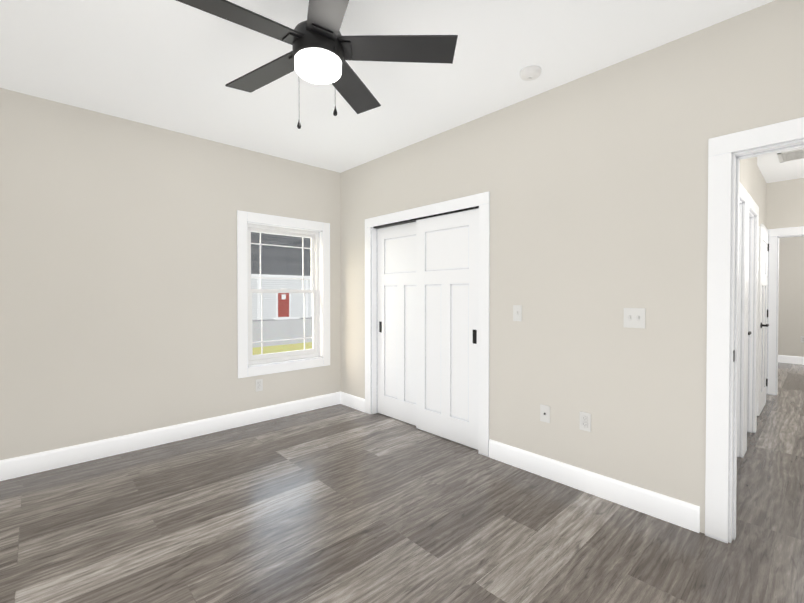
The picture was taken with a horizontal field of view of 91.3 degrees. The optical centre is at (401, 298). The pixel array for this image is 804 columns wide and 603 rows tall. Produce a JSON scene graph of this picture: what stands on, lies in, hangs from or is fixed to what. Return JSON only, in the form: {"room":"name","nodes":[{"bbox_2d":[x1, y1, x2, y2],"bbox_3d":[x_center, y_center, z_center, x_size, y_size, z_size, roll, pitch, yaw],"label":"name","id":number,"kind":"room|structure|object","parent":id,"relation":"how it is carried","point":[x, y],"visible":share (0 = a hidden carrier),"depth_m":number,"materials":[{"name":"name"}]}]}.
{"room":"empty bedroom","nodes":[
{"label":"empty bedroom","id":0,"kind":"room"},
{"bbox_2d":[0,88,340,459],"bbox_3d":[-2.035,-0.103,3.567,3.660,2.740,0.160,-1,1,-43],"label":"wall","id":1,"kind":"structure","parent":0,"point":[118,276],"depth_m":3.23,"materials":[{"name":"beige paint"}]},
{"bbox_2d":[0,392,339,480],"bbox_3d":[-1.965,1.197,3.529,3.390,0.140,0.015,-1,1,-43],"label":"baseboard","id":2,"kind":"structure","parent":1,"relation":"attached to","point":[20,466],"depth_m":3.34,"materials":[{"name":"white wood"}]},
{"bbox_2d":[256,379,262,391],"bbox_3d":[-1.454,0.887,4.004,0.072,0.120,0.010,-1,1,-43],"label":"outlet","id":3,"kind":"object","parent":1,"relation":"attached to","point":[259,384],"visible":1,"depth_m":4.00,"materials":[{"name":"grey plastic"}]},
{"bbox_2d":[237,210,329,377],"bbox_3d":[-1.273,-0.040,4.256,1.053,1.643,0.163,-1,1,-43],"label":"double-hung window","id":4,"kind":"structure","parent":1,"relation":"in","point":[262,358],"depth_m":4.22,"materials":[{"name":"white plastic"}]},
{"bbox_2d":[0,362,803,602],"bbox_3d":[3.232,1.317,3.571,11.350,0.100,7.360,-1,1,-43],"label":"floor","id":5,"kind":"structure","parent":0,"point":[339,503],"depth_m":2.19,"materials":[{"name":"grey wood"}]},
{"bbox_2d":[0,0,803,182],"bbox_3d":[3.232,-1.523,3.539,11.350,0.100,7.360,-1,1,-43],"label":"ceiling","id":6,"kind":"structure","parent":0,"point":[175,65],"depth_m":2.44,"materials":[{"name":"white paint"}]},
{"bbox_2d":[176,0,457,128],"bbox_3d":[-0.405,-1.122,1.770,1.199,0.662,1.220,-1,1,-43],"label":"ceiling fan","id":7,"kind":"object","parent":6,"relation":"hanging from","point":[323,50],"visible":1,"depth_m":1.74,"materials":[{"name":"black metal"}]},
{"bbox_2d":[520,65,540,80],"bbox_3d":[0.829,-1.439,2.533,0.132,0.046,0.132,-1,1,-43],"label":"smoke detector","id":8,"kind":"object","parent":6,"relation":"attached to","point":[530,73],"visible":1,"depth_m":2.50,"materials":[{"name":"white plastic"}]},
{"bbox_2d":[777,148,803,162],"bbox_3d":[4.156,-1.474,3.963,0.400,0.007,0.520,-1,1,-43],"label":"ceiling vent","id":9,"kind":"object","parent":6,"relation":"in","point":[793,155],"visible":0.98,"depth_m":4.06,"materials":[{"name":"grey metal"}]},
{"bbox_2d":[340,0,803,533],"bbox_3d":[0.957,-0.096,2.953,0.120,2.740,4.820,-1,1,-43],"label":"wall","id":10,"kind":"structure","parent":0,"point":[595,184],"depth_m":2.50,"materials":[{"name":"beige paint"}]},
{"bbox_2d":[340,392,364,411],"bbox_3d":[-0.559,1.186,4.496,0.015,0.140,0.455,-1,1,-43],"label":"baseboard","id":11,"kind":"structure","parent":10,"relation":"attached to","point":[358,403],"depth_m":4.49,"materials":[{"name":"white wood"}]},
{"bbox_2d":[377,222,415,425],"bbox_3d":[-0.003,0.251,4.024,0.037,2.004,0.745,-1,1,-43],"label":"closet door","id":12,"kind":"structure","parent":10,"relation":"in","point":[396,321],"depth_m":4.05,"materials":[{"name":"white wood"}]},
{"bbox_2d":[365,191,489,456],"bbox_3d":[0.191,0.205,3.766,0.138,2.119,1.608,-1,1,-43],"label":"trim","id":13,"kind":"structure","parent":10,"relation":"attached to","point":[481,201],"depth_m":3.44,"materials":[{"name":"white wood"}]},
{"bbox_2d":[416,208,478,449],"bbox_3d":[0.402,0.257,3.526,0.037,2.004,0.745,-1,1,-43],"label":"closet door","id":14,"kind":"structure","parent":10,"relation":"in","point":[447,326],"depth_m":3.49,"materials":[{"name":"white wood"}]},
{"bbox_2d":[513,305,521,320],"bbox_3d":[0.865,0.114,2.954,0.017,0.120,0.072,-1,1,-43],"label":"light switch","id":15,"kind":"object","parent":10,"relation":"attached to","point":[517,312],"visible":1,"depth_m":2.95,"materials":[{"name":"grey plastic"}]},
{"bbox_2d":[540,404,549,422],"bbox_3d":[1.016,0.823,2.799,0.017,0.120,0.072,-1,1,-43],"label":"outlet plate","id":16,"kind":"object","parent":10,"relation":"attached to","point":[544,413],"visible":1,"depth_m":2.80,"materials":[{"name":"grey plastic"}]},
{"bbox_2d":[580,411,590,431],"bbox_3d":[1.210,0.816,2.597,0.010,0.120,0.072,-1,1,-43],"label":"outlet","id":17,"kind":"object","parent":10,"relation":"attached to","point":[585,421],"visible":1,"depth_m":2.59,"materials":[{"name":"grey plastic"}]},
{"bbox_2d":[489,439,699,532],"bbox_3d":[1.164,1.207,2.647,0.015,0.140,1.360,-1,1,-43],"label":"baseboard","id":18,"kind":"structure","parent":10,"relation":"attached to","point":[683,514],"depth_m":2.50,"materials":[{"name":"white wood"}]},
{"bbox_2d":[623,308,645,327],"bbox_3d":[1.403,0.120,2.377,0.017,0.120,0.118,-1,1,-43],"label":"double light switch","id":19,"kind":"object","parent":10,"relation":"attached to","point":[634,317],"visible":1,"depth_m":2.38,"materials":[{"name":"grey plastic"}]},
{"bbox_2d":[705,117,803,543],"bbox_3d":[2.037,0.220,1.798,0.156,2.134,1.004,-1,1,-43],"label":"door frame","id":20,"kind":"structure","parent":10,"relation":"attached to","point":[727,153],"depth_m":2.07,"materials":[{"name":"white wood"}]},
{"bbox_2d":[740,157,803,228],"bbox_3d":[3.338,-0.104,3.640,4.300,2.740,2.300,-1,1,-43],"label":"wall","id":21,"kind":"structure","parent":0,"point":[780,204],"depth_m":4.92,"materials":[{"name":"beige paint"}]},
{"bbox_2d":[747,218,750,417],"bbox_3d":[3.059,0.254,3.496,0.568,2.010,0.091,-1,1,-43],"label":"hall door","id":22,"kind":"structure","parent":21,"relation":"in","point":[749,332],"depth_m":3.69,"materials":[{"name":"white wood"}]},
{"bbox_2d":[737,182,760,457],"bbox_3d":[2.696,0.206,3.194,1.728,2.129,0.142,-1,1,-43],"label":"door frame","id":23,"kind":"structure","parent":21,"relation":"attached to","point":[748,267],"depth_m":3.21,"materials":[{"name":"white wood"}]},
{"bbox_2d":[757,226,768,415],"bbox_3d":[4.068,0.244,4.405,0.746,2.010,0.091,-1,1,-43],"label":"hall door","id":24,"kind":"structure","parent":21,"relation":"in","point":[763,325],"depth_m":4.36,"materials":[{"name":"white wood"}]},
{"bbox_2d":[761,224,803,394],"bbox_3d":[4.878,0.186,4.557,0.836,2.139,1.264,-1,1,-43],"label":"door frame","id":25,"kind":"structure","parent":21,"relation":"attached to","point":[774,235],"depth_m":5.05,"materials":[{"name":"white wood"}]},
{"bbox_2d":[778,236,803,356],"bbox_3d":[7.940,-0.140,6.739,0.120,2.740,5.600,-1,1,-43],"label":"wall","id":26,"kind":"structure","parent":0,"point":[791,298],"depth_m":7.35,"materials":[{"name":"beige paint"}]},
{"bbox_2d":[778,355,803,364],"bbox_3d":[7.890,1.161,6.708,0.015,0.140,5.360,-1,1,-43],"label":"baseboard","id":27,"kind":"structure","parent":26,"relation":"attached to","point":[790,359],"depth_m":7.34,"materials":[{"name":"white wood"}]},
{"label":"outside","id":28,"kind":"structure","parent":0,"visible":0},
{"bbox_2d":[252,317,311,354],"bbox_3d":[-13.925,1.724,33.525,100.000,0.200,59.830,-1,1,-43],"label":"ground","id":29,"kind":"structure","parent":28,"point":[272,334],"depth_m":19.31,"materials":[{"name":"grey concrete"}]},
{"bbox_2d":[251,232,311,319],"bbox_3d":[-14.361,-2.956,33.939,49.000,9.150,12.450,-1,1,-43],"label":"house","id":30,"kind":"structure","parent":29,"relation":"on","point":[281,313],"depth_m":31.82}
]}

